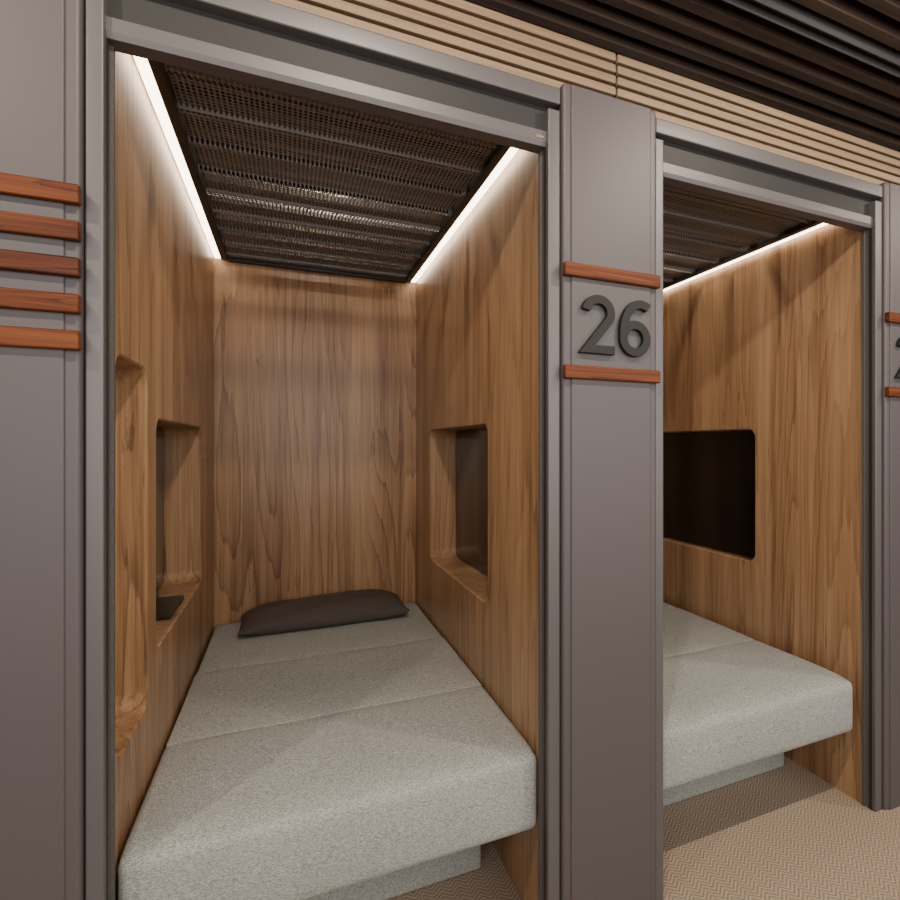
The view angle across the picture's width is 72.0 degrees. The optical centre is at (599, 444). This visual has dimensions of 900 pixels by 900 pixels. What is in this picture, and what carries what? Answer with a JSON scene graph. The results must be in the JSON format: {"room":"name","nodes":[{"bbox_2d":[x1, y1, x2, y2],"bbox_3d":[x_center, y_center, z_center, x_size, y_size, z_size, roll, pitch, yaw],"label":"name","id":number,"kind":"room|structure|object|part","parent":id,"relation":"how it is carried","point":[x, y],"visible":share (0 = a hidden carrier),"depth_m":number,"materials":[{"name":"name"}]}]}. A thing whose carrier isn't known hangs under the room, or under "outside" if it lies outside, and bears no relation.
{"room":"capsule hotel","nodes":[
{"label":"capsule hotel","id":0,"kind":"room"},
{"bbox_2d":[200,165,714,278],"bbox_3d":[-0.577,-0.120,3.703,8.400,3.000,0.100,0,0,-28],"label":"ceiling","id":1,"kind":"structure","parent":0,"point":[205,167],"depth_m":3.17,"materials":[{"name":"paint"}]},
{"bbox_2d":[269,0,899,185],"bbox_3d":[0.349,-1.079,1.927,8.394,0.158,0.025,0,0,-28],"label":"fascia slats","id":2,"kind":"object","parent":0,"point":[462,29],"depth_m":1.73,"materials":[{"name":"beige wood"}]},
{"bbox_2d":[388,755,899,899],"bbox_3d":[0.602,1.405,1.442,8.400,0.050,5.200,0,0,-28],"label":"floor","id":3,"kind":"structure","parent":0,"point":[785,832],"depth_m":2.02,"materials":[{"name":"carpet"}]},
{"bbox_2d":[0,0,84,899],"bbox_3d":[-1.167,0.193,1.130,0.306,2.375,0.117,0,0,-28],"label":"pillar","id":4,"kind":"structure","parent":3,"relation":"on","point":[42,42],"depth_m":1.12,"materials":[{"name":"grey metal"}]},
{"bbox_2d":[0,172,81,205],"bbox_3d":[-1.138,-0.480,1.075,0.308,0.037,0.022,0,0,-28],"label":"wood strip","id":5,"kind":"object","parent":4,"relation":"attached to","point":[10,184],"visible":1,"depth_m":1.11,"materials":[{"name":"brown wood"}]},
{"bbox_2d":[0,211,81,241],"bbox_3d":[-1.138,-0.410,1.075,0.308,0.037,0.022,0,0,-28],"label":"wood strip","id":6,"kind":"object","parent":4,"relation":"attached to","point":[10,222],"visible":1,"depth_m":1.11,"materials":[{"name":"brown wood"}]},
{"bbox_2d":[0,249,81,278],"bbox_3d":[-1.138,-0.341,1.075,0.308,0.037,0.022,0,0,-28],"label":"wood strip","id":7,"kind":"object","parent":4,"relation":"attached to","point":[10,260],"visible":1,"depth_m":1.11,"materials":[{"name":"brown wood"}]},
{"bbox_2d":[0,287,81,314],"bbox_3d":[-1.138,-0.271,1.075,0.308,0.037,0.022,0,0,-28],"label":"wood strip","id":8,"kind":"object","parent":4,"relation":"attached to","point":[10,298],"visible":1,"depth_m":1.11,"materials":[{"name":"brown wood"}]},
{"bbox_2d":[0,325,81,350],"bbox_3d":[-1.138,-0.201,1.075,0.308,0.037,0.022,0,0,-28],"label":"wood strip","id":9,"kind":"object","parent":4,"relation":"attached to","point":[10,336],"visible":1,"depth_m":1.11,"materials":[{"name":"brown wood"}]},
{"bbox_2d":[85,0,559,899],"bbox_3d":[-1.007,0.200,2.252,1.230,2.360,1.932,0,0,-28],"label":"pod","id":10,"kind":"object","parent":3,"relation":"on","point":[260,430],"visible":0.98,"depth_m":1.92,"materials":[{"name":"brown wood"}]},
{"bbox_3d":[-1.501,0.225,2.020,0.140,2.310,1.850,0,0,-28],"label":"panel","id":11,"kind":"part","parent":10,"relation":"part of","materials":[{"name":"brown wood"}]},
{"bbox_2d":[156,586,183,620],"bbox_3d":[-1.490,0.535,2.026,0.085,0.060,0.270,0,0,-28],"label":"tray","id":12,"kind":"object","parent":10,"relation":"on","point":[166,607],"visible":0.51,"depth_m":2.03,"materials":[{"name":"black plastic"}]},
{"bbox_3d":[-1.450,0.225,3.100,0.950,2.310,0.018,0,0,-28],"label":"panel","id":13,"kind":"part","parent":10,"relation":"part of","materials":[{"name":"brown wood"}]},
{"bbox_3d":[-1.022,-0.911,2.280,0.888,0.038,1.828,0,0,-28],"label":"frame","id":14,"kind":"part","parent":10,"relation":"part of","materials":[{"name":"metal"}]},
{"bbox_3d":[-0.534,0.225,2.524,0.140,2.310,1.850,0,0,-28],"label":"panel","id":15,"kind":"part","parent":10,"relation":"part of","materials":[{"name":"brown wood"}]},
{"bbox_2d":[118,602,536,899],"bbox_3d":[-1.012,1.119,2.264,0.940,0.522,1.849,0,0,-28],"label":"bed","id":16,"kind":"object","parent":3,"relation":"on","point":[367,760],"visible":0.97,"depth_m":1.62,"materials":[{"name":"grey fabric"}]},
{"bbox_2d":[237,589,409,635],"bbox_3d":[-1.354,0.805,2.942,0.743,0.114,0.322,0,0,-29],"label":"pillow","id":17,"kind":"object","parent":16,"relation":"on","point":[356,606],"visible":1,"depth_m":2.84,"materials":[{"name":"grey fabric"}]},
{"bbox_3d":[-0.980,0.971,2.202,0.936,0.218,0.610,0,0,-28],"label":"mattress","id":18,"kind":"part","parent":16,"relation":"part of","materials":[{"name":"grey fabric"}]},
{"bbox_2d":[556,84,655,899],"bbox_3d":[0.009,0.193,1.743,0.306,2.375,0.117,0,0,-28],"label":"pillar","id":19,"kind":"structure","parent":3,"relation":"on","point":[608,143],"depth_m":1.68,"materials":[{"name":"grey metal"}]},
{"bbox_2d":[563,261,659,288],"bbox_3d":[0.038,-0.480,1.688,0.308,0.037,0.022,0,0,-28],"label":"wood strip","id":20,"kind":"object","parent":19,"relation":"attached to","point":[570,269],"visible":1,"depth_m":1.67,"materials":[{"name":"brown wood"}]},
{"bbox_2d":[563,364,659,383],"bbox_3d":[0.038,-0.201,1.688,0.308,0.037,0.022,0,0,-28],"label":"wood strip","id":21,"kind":"object","parent":19,"relation":"attached to","point":[569,371],"visible":1,"depth_m":1.67,"materials":[{"name":"brown wood"}]},
{"bbox_2d":[577,295,650,356],"bbox_3d":[0.043,-0.336,1.686,0.230,0.164,0.017,0,0,-28],"label":"number sign","id":22,"kind":"object","parent":19,"relation":"attached to","point":[624,326],"visible":1,"depth_m":1.69,"materials":[{"name":"grey metal"}]},
{"bbox_2d":[663,602,852,806],"bbox_3d":[0.146,1.134,2.868,0.902,0.492,1.849,0,0,-28],"label":"bed","id":23,"kind":"object","parent":3,"relation":"on","point":[734,702],"visible":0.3,"depth_m":2.18,"materials":[{"name":"grey fabric"}]},
{"bbox_3d":[0.179,0.992,2.806,0.898,0.202,0.610,0,0,-28],"label":"mattress","id":24,"kind":"part","parent":23,"relation":"part of","materials":[{"name":"grey fabric"}]},
{"bbox_2d":[656,118,881,899],"bbox_3d":[0.129,0.200,2.844,1.140,2.360,1.932,0,0,-28],"label":"pod","id":25,"kind":"object","parent":3,"relation":"on","point":[769,349],"visible":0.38,"depth_m":2.50,"materials":[{"name":"brown wood"}]},
{"bbox_3d":[0.154,-0.911,2.893,0.888,0.038,1.828,0,0,-28],"label":"frame","id":26,"kind":"part","parent":25,"relation":"part of","materials":[{"name":"metal"}]},
{"bbox_3d":[0.601,0.225,3.116,0.050,2.310,1.850,0,0,-28],"label":"panel","id":27,"kind":"part","parent":25,"relation":"part of","materials":[{"name":"brown wood"}]},
{"bbox_2d":[876,182,899,809],"bbox_3d":[1.185,0.193,2.356,0.306,2.375,0.117,0,0,-28],"label":"pillar","id":28,"kind":"structure","parent":3,"relation":"on","point":[890,200],"depth_m":2.25,"materials":[{"name":"grey metal"}]},
{"bbox_2d":[885,312,899,323],"bbox_3d":[1.214,-0.480,2.301,0.308,0.037,0.022,0,0,-28],"label":"wood strip","id":29,"kind":"object","parent":28,"relation":"attached to","point":[890,317],"visible":1,"depth_m":2.23,"materials":[{"name":"brown wood"}]},
{"bbox_2d":[885,387,899,396],"bbox_3d":[1.214,-0.201,2.301,0.308,0.037,0.022,0,0,-28],"label":"wood strip","id":30,"kind":"object","parent":28,"relation":"attached to","point":[889,391],"visible":1,"depth_m":2.23,"materials":[{"name":"brown wood"}]},
{"bbox_2d":[894,337,899,377],"bbox_3d":[1.219,-0.334,2.300,0.231,0.168,0.017,0,0,-28],"label":"number sign","id":31,"kind":"object","parent":28,"relation":"attached to","point":[897,375],"visible":1,"depth_m":2.25,"materials":[{"name":"grey metal"}]},
{"bbox_3d":[0.682,-1.530,1.427,7.530,0.180,5.000,0,0,-28],"label":"hangers","id":32,"kind":"object","parent":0,"visible":0},
{"bbox_2d":[167,0,899,257],"bbox_3d":[0.623,-1.400,1.401,8.380,0.080,5.008,0,0,-28],"label":"ceiling","id":33,"kind":"structure","parent":32,"relation":"hanging from","point":[719,44],"depth_m":2.12,"materials":[{"name":"black metal"}]},
{"bbox_2d":[722,0,899,77],"bbox_3d":[0.417,-1.482,1.796,8.380,0.275,0.050,0,0,-28],"label":"ceiling track","id":34,"kind":"object","parent":33,"relation":"attached to","point":[791,15],"depth_m":1.96,"materials":[{"name":"grey metal"}]}
]}

